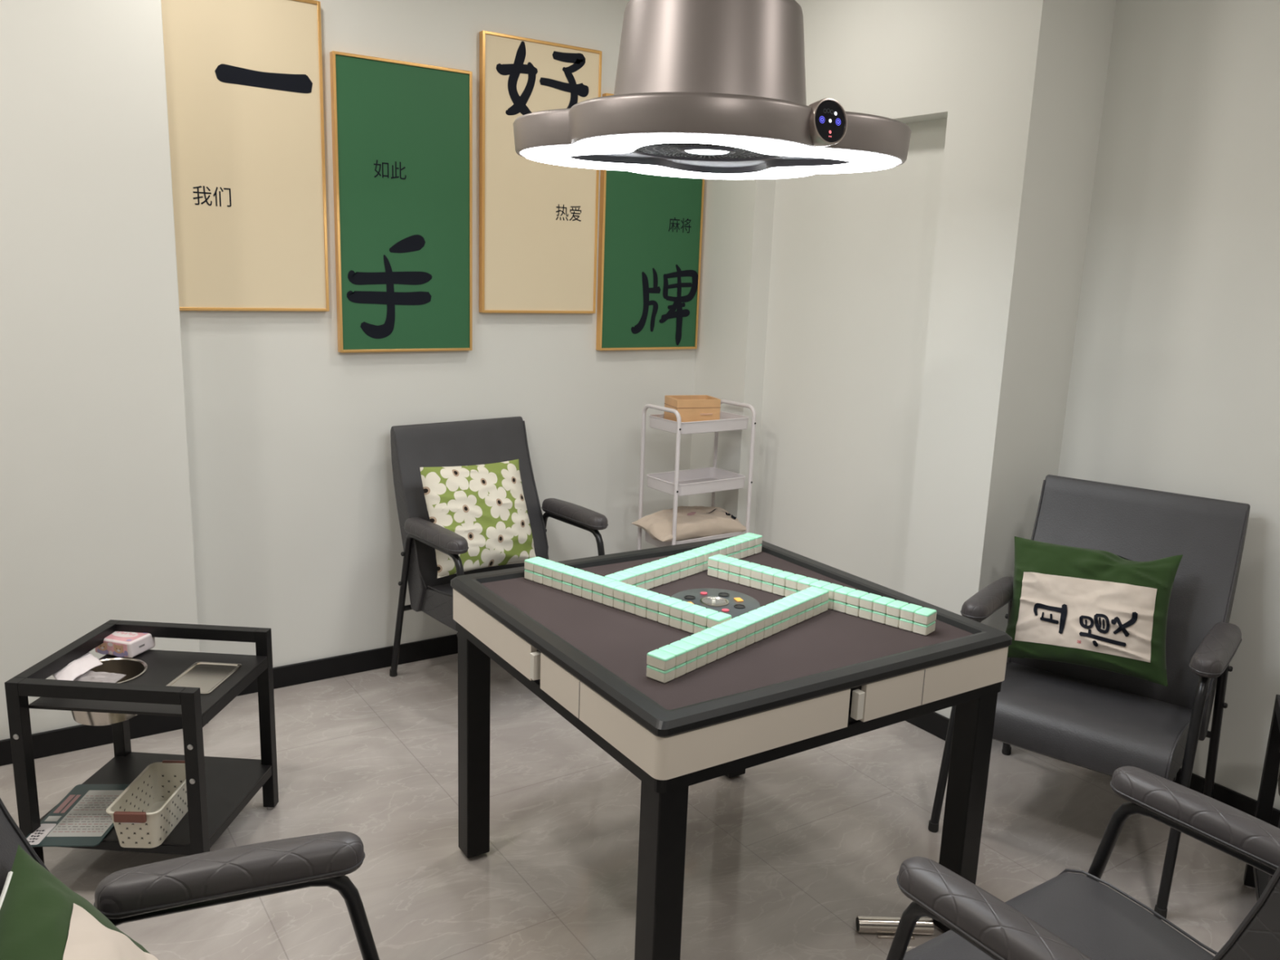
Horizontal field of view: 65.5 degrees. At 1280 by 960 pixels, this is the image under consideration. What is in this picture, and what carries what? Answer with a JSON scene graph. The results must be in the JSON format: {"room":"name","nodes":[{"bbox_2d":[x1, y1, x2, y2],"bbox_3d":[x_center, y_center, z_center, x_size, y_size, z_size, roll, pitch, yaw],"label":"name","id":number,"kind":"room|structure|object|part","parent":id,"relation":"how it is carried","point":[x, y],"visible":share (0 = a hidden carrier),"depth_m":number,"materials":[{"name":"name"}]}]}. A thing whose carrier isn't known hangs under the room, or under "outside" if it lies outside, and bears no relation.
{"room":"mahjong room","nodes":[
{"label":"mahjong room","id":0,"kind":"room"},
{"bbox_2d":[0,0,199,740],"bbox_3d":[-2.423,-0.474,2.650,2.157,2.800,0.300,-6,14,-33],"label":"wall","id":1,"kind":"structure","parent":0,"point":[96,526],"depth_m":2.99,"materials":[{"name":"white paint"}]},
{"bbox_2d":[0,714,208,765],"bbox_3d":[-2.379,0.884,2.806,2.169,0.082,0.012,-6,14,-33],"label":"baseboard","id":2,"kind":"structure","parent":1,"relation":"attached to","point":[53,742],"depth_m":3.19,"materials":[{"name":"black"}]},
{"bbox_2d":[179,0,695,667],"bbox_3d":[-0.676,-0.676,3.907,2.163,2.800,0.120,-6,14,-33],"label":"wall","id":3,"kind":"structure","parent":0,"point":[296,531],"depth_m":3.72,"materials":[{"name":"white paint"}]},
{"bbox_2d":[160,0,329,311],"bbox_3d":[-1.301,-1.075,3.293,0.508,1.020,0.030,-6,14,-33],"label":"wall panel","id":4,"kind":"object","parent":3,"relation":"attached to","point":[244,77],"visible":0.84,"depth_m":3.29,"materials":[{"name":"beige paper"}]},
{"bbox_2d":[236,634,457,696],"bbox_3d":[-0.687,0.665,4.133,2.163,0.082,0.012,-6,14,-33],"label":"baseboard","id":5,"kind":"structure","parent":3,"relation":"attached to","point":[300,673],"depth_m":3.85,"materials":[{"name":"black"}]},
{"bbox_2d":[329,50,471,352],"bbox_3d":[-0.853,-0.978,3.622,0.512,1.018,0.030,-6,14,-33],"label":"wall panel","id":6,"kind":"object","parent":3,"relation":"attached to","point":[402,131],"visible":1,"depth_m":3.60,"materials":[{"name":"green paper"}]},
{"bbox_2d":[479,30,602,313],"bbox_3d":[-0.388,-1.169,3.895,0.512,1.021,0.030,-6,14,-33],"label":"wall panel","id":7,"kind":"object","parent":3,"relation":"attached to","point":[538,221],"visible":0.97,"depth_m":3.87,"materials":[{"name":"beige paper"}]},
{"bbox_2d":[595,93,704,351],"bbox_3d":[0.052,-1.066,4.220,0.510,1.022,0.030,-6,14,-33],"label":"wall panel","id":8,"kind":"object","parent":3,"relation":"attached to","point":[650,242],"visible":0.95,"depth_m":4.23,"materials":[{"name":"green paper"}]},
{"bbox_2d":[0,653,1257,959],"bbox_3d":[0.102,1.321,1.496,4.985,0.060,5.810,-6,14,-33],"label":"floor","id":9,"kind":"structure","parent":0,"point":[784,855],"depth_m":2.83,"materials":[{"name":"tile"}]},
{"bbox_2d":[4,619,278,863],"bbox_3d":[-1.292,0.718,2.654,0.466,0.545,0.450,3,12,3],"label":"side table","id":10,"kind":"object","parent":9,"relation":"on","point":[195,687],"visible":0.88,"depth_m":2.59,"materials":[{"name":"black metal"}]},
{"bbox_3d":[-1.520,0.746,2.463,0.033,0.537,0.033,3,12,3],"label":"leg","id":11,"kind":"part","parent":10,"relation":"part of","materials":[{"name":"black metal"}]},
{"bbox_3d":[-1.500,0.458,2.612,0.033,0.033,0.378,3,12,3],"label":"rail","id":12,"kind":"part","parent":10,"relation":"part of","materials":[{"name":"black metal"}]},
{"bbox_2d":[52,652,102,680],"bbox_3d":[-1.486,0.484,2.613,0.231,0.032,0.126,13,16,41],"label":"sheet","id":13,"kind":"object","parent":10,"relation":"on","point":[87,661],"visible":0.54,"depth_m":2.58,"materials":[{"name":"white paper"}]},
{"bbox_2d":[26,783,129,846],"bbox_3d":[-1.429,0.861,2.571,0.188,0.005,0.296,1,12,-4],"label":"folder","id":14,"kind":"object","parent":10,"relation":"on","point":[81,819],"visible":0.79,"depth_m":2.54,"materials":[{"name":"grey"}]},
{"bbox_2d":[28,830,44,842],"bbox_3d":[-1.492,0.879,2.461,0.024,0.001,0.054,1,12,-4],"label":"print","id":15,"kind":"object","parent":14,"relation":"on","point":[37,836],"depth_m":2.46,"materials":[{"name":"black"}]},
{"bbox_2d":[44,795,80,821],"bbox_3d":[-1.500,0.853,2.591,0.031,0.001,0.130,1,12,-4],"label":"print","id":16,"kind":"object","parent":14,"relation":"on","point":[68,803],"depth_m":2.59,"materials":[{"name":"red"}]},
{"bbox_2d":[53,795,119,831],"bbox_3d":[-1.409,0.860,2.570,0.120,0.001,0.175,1,12,-4],"label":"print","id":17,"kind":"object","parent":14,"relation":"on","point":[87,813],"depth_m":2.55,"materials":[{"name":"grey paper"}]},
{"bbox_3d":[-1.295,0.510,2.401,0.400,0.033,0.033,3,12,3],"label":"rail","id":18,"kind":"part","parent":10,"relation":"part of","materials":[{"name":"black metal"}]},
{"bbox_3d":[-1.497,0.662,2.865,0.033,0.537,0.033,3,12,3],"label":"leg","id":19,"kind":"part","parent":10,"relation":"part of","materials":[{"name":"black metal"}]},
{"bbox_2d":[94,631,155,657],"bbox_3d":[-1.439,0.453,2.781,0.125,0.047,0.098,5,12,15],"label":"pack","id":20,"kind":"object","parent":10,"relation":"on","point":[119,644],"visible":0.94,"depth_m":2.74,"materials":[{"name":"white"}]},
{"bbox_3d":[-1.309,0.905,2.484,0.400,0.024,0.030,3,12,3],"label":"rail","id":21,"kind":"part","parent":10,"relation":"part of","materials":[{"name":"black metal"}]},
{"bbox_2d":[106,760,187,848],"bbox_3d":[-1.229,0.824,2.528,0.132,0.109,0.269,2,12,-1],"label":"storage basket","id":22,"kind":"object","parent":10,"relation":"on","point":[146,812],"visible":0.88,"depth_m":2.51,"materials":[{"name":"beige plastic"}]},
{"bbox_3d":[-1.226,0.810,2.393,0.076,0.026,0.012,2,12,-1],"label":"handle","id":23,"kind":"part","parent":22,"relation":"part of","materials":[{"name":"brown plastic"}]},
{"bbox_3d":[-1.230,0.757,2.645,0.076,0.026,0.012,2,12,-1],"label":"handle","id":24,"kind":"part","parent":22,"relation":"part of","materials":[{"name":"brown plastic"}]},
{"bbox_2d":[28,649,267,727],"bbox_3d":[-1.271,0.538,2.616,0.576,0.034,0.566,-6,14,-33],"label":"tray","id":25,"kind":"object","parent":10,"relation":"on","point":[220,677],"depth_m":2.64,"materials":[{"name":"black laminate"}]},
{"bbox_2d":[40,751,271,846],"bbox_3d":[-1.296,0.849,2.682,0.460,0.006,0.436,3,12,3],"label":"shelf","id":26,"kind":"object","parent":10,"relation":"attached to","point":[231,783],"depth_m":2.75,"materials":[{"name":"black laminate"}]},
{"bbox_3d":[-1.272,0.426,2.803,0.400,0.033,0.033,3,12,3],"label":"rail","id":27,"kind":"part","parent":10,"relation":"part of","materials":[{"name":"black metal"}]},
{"bbox_3d":[-1.088,0.766,2.443,0.033,0.537,0.033,3,12,3],"label":"leg","id":28,"kind":"part","parent":10,"relation":"part of","materials":[{"name":"black metal"}]},
{"bbox_3d":[-1.082,0.873,2.675,0.030,0.024,0.378,3,12,3],"label":"rail","id":29,"kind":"part","parent":10,"relation":"part of","materials":[{"name":"black metal"}]},
{"bbox_3d":[-1.065,0.682,2.844,0.033,0.537,0.033,3,12,3],"label":"leg","id":30,"kind":"part","parent":10,"relation":"part of","materials":[{"name":"black metal"}]},
{"bbox_2d":[0,797,379,959],"bbox_3d":[-0.540,0.815,1.284,0.679,0.972,0.677,-3,13,-23],"label":"armchair","id":31,"kind":"object","parent":9,"relation":"on","point":[240,873],"visible":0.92,"depth_m":1.50,"materials":[{"name":"leather"}]},
{"bbox_3d":[-0.738,0.679,1.168,0.238,0.672,0.568,-3,13,-23],"label":"backrest","id":32,"kind":"part","parent":31,"relation":"part of","materials":[{"name":"grey leather"}]},
{"bbox_2d":[0,844,158,959],"bbox_3d":[-0.640,0.698,1.192,0.271,0.362,0.454,-3,13,-22],"label":"cushion","id":33,"kind":"object","parent":31,"relation":"on","point":[42,917],"visible":1,"depth_m":1.23,"materials":[{"name":"green fabric"}]},
{"bbox_3d":[-0.589,0.678,1.202,0.038,0.300,0.282,-38,23,-11],"label":"cream panel","id":34,"kind":"part","parent":33,"relation":"part of","materials":[{"name":"beige fabric"}]},
{"bbox_3d":[-0.622,0.600,1.531,0.383,0.059,0.077,-3,13,-23],"label":"armrest","id":35,"kind":"part","parent":31,"relation":"part of","materials":[{"name":"leather"}]},
{"bbox_3d":[-0.654,0.923,1.592,0.654,0.607,0.028,-3,13,-23],"label":"leg frame","id":36,"kind":"part","parent":31,"relation":"part of","materials":[{"name":"black metal"}]},
{"bbox_2d":[389,416,608,676],"bbox_3d":[-0.509,0.305,3.713,0.677,0.972,0.679,-8,15,-39],"label":"armchair","id":37,"kind":"object","parent":9,"relation":"on","point":[495,440],"visible":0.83,"depth_m":3.73,"materials":[{"name":"grey leather"}]},
{"bbox_3d":[-0.740,0.507,3.554,0.028,0.607,0.654,-8,15,-39],"label":"leg frame","id":38,"kind":"part","parent":37,"relation":"part of","materials":[{"name":"black metal"}]},
{"bbox_3d":[-0.714,0.189,3.471,0.077,0.059,0.383,-8,15,-39],"label":"armrest","id":39,"kind":"part","parent":37,"relation":"part of","materials":[{"name":"leather"}]},
{"bbox_3d":[-0.477,0.431,3.696,0.532,0.134,0.475,-8,15,-39],"label":"seat","id":40,"kind":"part","parent":37,"relation":"part of","materials":[{"name":"grey leather"}]},
{"bbox_3d":[-0.644,0.119,3.847,0.568,0.672,0.238,-8,15,-39],"label":"backrest","id":41,"kind":"part","parent":37,"relation":"part of","materials":[{"name":"grey leather"}]},
{"bbox_2d":[419,458,536,577],"bbox_3d":[-0.590,0.133,3.672,0.430,0.388,0.186,-7,15,-38],"label":"cushion","id":42,"kind":"object","parent":37,"relation":"on","point":[484,504],"visible":0.9,"depth_m":3.62,"materials":[{"name":"fabric"}]},
{"bbox_3d":[-0.279,0.445,3.931,0.028,0.607,0.654,-8,15,-39],"label":"leg frame","id":43,"kind":"part","parent":37,"relation":"part of","materials":[{"name":"black metal"}]},
{"bbox_3d":[-0.255,0.126,3.846,0.077,0.059,0.383,-8,15,-39],"label":"armrest","id":44,"kind":"part","parent":37,"relation":"part of","materials":[{"name":"leather"}]},
{"bbox_2d":[637,399,755,550],"bbox_3d":[0.228,0.195,4.203,0.439,1.037,0.256,-6,15,-35],"label":"trolley","id":45,"kind":"object","parent":9,"relation":"on","point":[677,482],"visible":0.53,"depth_m":4.11,"materials":[{"name":"white metal"}]},
{"bbox_3d":[0.069,0.191,4.085,0.017,0.992,0.251,-6,15,-35],"label":"frame","id":46,"kind":"part","parent":45,"relation":"part of","materials":[{"name":"white metal"}]},
{"bbox_2d":[631,506,746,542],"bbox_3d":[0.214,0.187,4.182,0.464,0.134,0.229,-7,15,-35],"label":"pillow","id":47,"kind":"object","parent":45,"relation":"on","point":[692,522],"visible":0.87,"depth_m":4.11,"materials":[{"name":"beige fabric"}]},
{"bbox_2d":[687,511,696,515],"bbox_3d":[0.217,0.139,4.142,0.051,0.010,0.018,-6,18,-35],"label":"print","id":48,"kind":"object","parent":47,"relation":"on","point":[688,513],"depth_m":4.14,"materials":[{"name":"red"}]},
{"bbox_2d":[706,508,737,519],"bbox_3d":[0.345,0.143,4.228,0.138,0.040,0.044,1,12,-6],"label":"print","id":49,"kind":"object","parent":47,"relation":"attached to","point":[713,513],"depth_m":4.21,"materials":[{"name":"black"}]},
{"bbox_2d":[663,395,720,422],"bbox_3d":[0.213,-0.276,4.082,0.191,0.125,0.147,-2,13,-20],"label":"wooden box","id":50,"kind":"object","parent":45,"relation":"on","point":[691,408],"visible":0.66,"depth_m":4.02,"materials":[{"name":"brown wood"}]},
{"bbox_3d":[0.389,0.155,4.312,0.017,0.992,0.251,-6,15,-35],"label":"frame","id":51,"kind":"part","parent":45,"relation":"part of","materials":[{"name":"white metal"}]},
{"bbox_2d":[450,535,1012,959],"bbox_3d":[0.171,0.681,2.504,0.995,0.781,0.995,-6,14,-32],"label":"table","id":52,"kind":"object","parent":9,"relation":"on","point":[831,676],"visible":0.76,"depth_m":2.16,"materials":[{"name":"black"}]},
{"bbox_3d":[-0.441,0.695,2.643,0.066,0.635,0.066,-6,14,-32],"label":"leg","id":53,"kind":"part","parent":52,"relation":"part of","materials":[{"name":"black metal"}]},
{"bbox_3d":[-0.170,0.341,2.511,0.466,0.082,0.464,-6,14,-32],"label":"apron panel","id":54,"kind":"part","parent":52,"relation":"part of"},
{"bbox_3d":[-0.228,0.406,2.177,0.020,0.059,0.018,-6,14,-32],"label":"drawer pull","id":55,"kind":"part","parent":52,"relation":"part of","materials":[{"name":"white plastic"}]},
{"bbox_3d":[0.036,0.864,1.919,0.066,0.635,0.066,-6,14,-32],"label":"leg","id":56,"kind":"part","parent":52,"relation":"part of","materials":[{"name":"black metal"}]},
{"bbox_3d":[0.105,0.438,2.093,0.464,0.082,0.466,-6,14,-32],"label":"apron panel","id":57,"kind":"part","parent":52,"relation":"part of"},
{"bbox_3d":[0.180,0.423,2.450,0.964,0.028,0.964,-6,14,-32],"label":"frame","id":58,"kind":"part","parent":52,"relation":"part of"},
{"bbox_2d":[524,532,937,683],"bbox_3d":[0.192,0.280,2.457,0.945,0.052,0.944,12,15,39],"label":"tiles","id":59,"kind":"object","parent":52,"relation":"on","point":[659,659],"depth_m":2.38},
{"bbox_3d":[0.302,0.622,3.115,0.066,0.635,0.066,-6,14,-32],"label":"leg","id":60,"kind":"part","parent":52,"relation":"part of","materials":[{"name":"black metal"}]},
{"bbox_3d":[0.445,0.460,2.038,0.018,0.059,0.020,-6,14,-32],"label":"drawer pull","id":61,"kind":"part","parent":52,"relation":"part of","materials":[{"name":"white plastic"}]},
{"bbox_3d":[0.534,0.396,2.364,0.466,0.082,0.464,-6,14,-32],"label":"apron panel","id":62,"kind":"part","parent":52,"relation":"part of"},
{"bbox_3d":[0.779,0.791,2.390,0.066,0.635,0.066,-6,14,-32],"label":"leg","id":63,"kind":"part","parent":52,"relation":"part of","materials":[{"name":"black metal"}]},
{"bbox_2d":[855,915,933,939],"bbox_3d":[0.623,1.091,2.436,0.182,0.039,0.045,2,12,-1],"label":"metal pipe","id":64,"kind":"object","parent":9,"relation":"on","point":[864,924],"visible":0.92,"depth_m":2.42,"materials":[{"name":"silver metal"}]},
{"bbox_2d":[886,765,1279,959],"bbox_3d":[0.791,0.791,1.623,0.677,0.972,0.679,-6,14,-33],"label":"armchair","id":65,"kind":"object","parent":9,"relation":"on","point":[1068,916],"visible":1,"depth_m":1.74,"materials":[{"name":"leather"}]},
{"bbox_3d":[0.531,0.984,1.501,0.028,0.607,0.654,-6,14,-33],"label":"leg frame","id":66,"kind":"part","parent":65,"relation":"part of","materials":[{"name":"black metal"}]},
{"bbox_3d":[0.532,0.658,1.451,0.077,0.059,0.383,-6,14,-33],"label":"armrest","id":67,"kind":"part","parent":65,"relation":"part of","materials":[{"name":"leather"}]},
{"bbox_3d":[0.756,0.897,1.692,0.532,0.134,0.475,-6,14,-33],"label":"seat","id":68,"kind":"part","parent":65,"relation":"part of","materials":[{"name":"grey leather"}]},
{"bbox_3d":[1.030,0.933,1.829,0.028,0.607,0.654,-6,14,-33],"label":"leg frame","id":69,"kind":"part","parent":65,"relation":"part of","materials":[{"name":"black metal"}]},
{"bbox_3d":[1.028,0.607,1.778,0.077,0.059,0.383,-6,14,-33],"label":"armrest","id":70,"kind":"part","parent":65,"relation":"part of","materials":[{"name":"leather"}]},
{"bbox_3d":[0.918,0.686,1.413,0.568,0.672,0.238,-6,14,-33],"label":"backrest","id":71,"kind":"part","parent":65,"relation":"part of","materials":[{"name":"grey leather"}]},
{"bbox_2d":[928,474,1250,919],"bbox_3d":[1.309,0.546,2.874,0.677,0.972,0.679,11,15,37],"label":"armchair","id":72,"kind":"object","parent":9,"relation":"on","point":[1098,720],"visible":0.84,"depth_m":2.86,"materials":[{"name":"leather"}]},
{"bbox_3d":[1.063,0.670,3.083,0.028,0.607,0.654,11,15,37],"label":"leg frame","id":73,"kind":"part","parent":72,"relation":"part of","materials":[{"name":"black metal"}]},
{"bbox_3d":[1.063,0.352,2.998,0.077,0.059,0.383,11,15,37],"label":"armrest","id":74,"kind":"part","parent":72,"relation":"part of","materials":[{"name":"leather"}]},
{"bbox_3d":[1.271,0.670,2.855,0.532,0.134,0.475,11,15,37],"label":"seat","id":75,"kind":"part","parent":72,"relation":"part of","materials":[{"name":"grey leather"}]},
{"bbox_2d":[1005,536,1182,686],"bbox_3d":[1.306,0.377,2.916,0.488,0.378,0.220,10,14,34],"label":"cushion","id":76,"kind":"object","parent":72,"relation":"on","point":[1104,610],"visible":0.98,"depth_m":2.85,"materials":[{"name":"green fabric"}]},
{"bbox_3d":[1.276,0.388,2.868,0.366,0.205,0.057,5,-13,36],"label":"white panel","id":77,"kind":"part","parent":76,"relation":"part of","materials":[{"name":"white fabric"}]},
{"bbox_3d":[1.451,0.368,3.013,0.568,0.672,0.238,11,15,37],"label":"backrest","id":78,"kind":"part","parent":72,"relation":"part of","materials":[{"name":"grey leather"}]},
{"bbox_3d":[1.533,0.763,2.723,0.028,0.607,0.654,11,15,37],"label":"leg frame","id":79,"kind":"part","parent":72,"relation":"part of","materials":[{"name":"black metal"}]},
{"bbox_3d":[1.530,0.444,2.639,0.077,0.059,0.383,11,15,37],"label":"armrest","id":80,"kind":"part","parent":72,"relation":"part of","materials":[{"name":"leather"}]},
{"bbox_2d":[1243,694,1279,900],"bbox_3d":[1.747,0.890,2.350,0.466,0.545,0.450,8,13,27],"label":"cart","id":81,"kind":"object","parent":9,"relation":"on","point":[1254,877],"visible":0.56,"depth_m":2.60,"materials":[{"name":"black metal"}]},
{"bbox_3d":[1.551,1.008,2.480,0.030,0.024,0.378,8,13,27],"label":"rail","id":82,"kind":"part","parent":81,"relation":"part of","materials":[{"name":"black metal"}]},
{"bbox_2d":[1256,868,1269,897],"bbox_3d":[1.743,1.021,2.377,0.460,0.006,0.436,8,13,27],"label":"shelf","id":83,"kind":"object","parent":81,"relation":"attached to","point":[1262,877],"depth_m":2.47,"materials":[{"name":"black laminate"}]},
{"bbox_3d":[1.459,0.892,2.271,0.033,0.537,0.033,8,13,27],"label":"leg","id":84,"kind":"part","parent":81,"relation":"part of","materials":[{"name":"black metal"}]},
{"bbox_3d":[1.565,0.612,2.397,0.033,0.033,0.378,8,13,27],"label":"rail","id":85,"kind":"part","parent":81,"relation":"part of","materials":[{"name":"black metal"}]},
{"bbox_2d":[688,0,1116,718],"bbox_3d":[0.874,-0.636,3.977,0.485,2.800,1.740,-6,14,-33],"label":"wall pier","id":86,"kind":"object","parent":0,"point":[900,340],"visible":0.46,"depth_m":3.46,"materials":[{"name":"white paint"}]},
{"bbox_2d":[905,711,949,740],"bbox_3d":[1.015,0.850,3.542,0.012,0.082,0.315,-6,14,-33],"label":"baseboard","id":87,"kind":"structure","parent":86,"relation":"attached to","point":[935,723],"depth_m":3.50,"materials":[{"name":"black"}]},
{"bbox_2d":[1057,0,1279,809],"bbox_3d":[2.585,-0.116,1.795,0.120,2.800,3.890,-6,14,-33],"label":"wall","id":88,"kind":"structure","parent":0,"point":[1174,385],"depth_m":3.00,"materials":[{"name":"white paint"}]},
{"bbox_2d":[1172,768,1279,826],"bbox_3d":[2.486,1.220,2.034,0.012,0.082,3.878,-6,14,-33],"label":"baseboard","id":89,"kind":"structure","parent":88,"relation":"attached to","point":[1242,802],"depth_m":3.03,"materials":[{"name":"black"}]},
{"bbox_3d":[0.202,-1.486,0.906,4.985,0.080,5.810,-6,14,-33],"label":"ceiling","id":90,"kind":"structure","parent":0,"visible":0},
{"bbox_2d":[513,0,911,179],"bbox_3d":[0.164,-1.185,2.091,0.762,0.999,0.764,-6,14,-33],"label":"pendant lamp","id":91,"kind":"object","parent":90,"relation":"hanging from","point":[704,89],"visible":1,"depth_m":1.97,"materials":[{"name":"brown metal"}]},
{"bbox_2d":[631,142,783,161],"bbox_3d":[0.148,-0.732,2.187,0.348,0.025,0.348,-6,14,-33],"label":"grille","id":92,"kind":"object","parent":91,"relation":"attached to","point":[684,152],"depth_m":2.24,"materials":[{"name":"grey"}]},
{"bbox_3d":[0.147,-0.714,2.191,0.496,0.017,0.496,-6,14,-33],"label":"plate","id":93,"kind":"part","parent":91,"relation":"part of","materials":[{"name":"grey"}]},
{"bbox_3d":[0.359,-0.677,1.881,0.077,0.077,0.008,-5,14,-30],"label":"touch panel","id":94,"kind":"part","parent":91,"relation":"part of","materials":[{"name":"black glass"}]}
]}

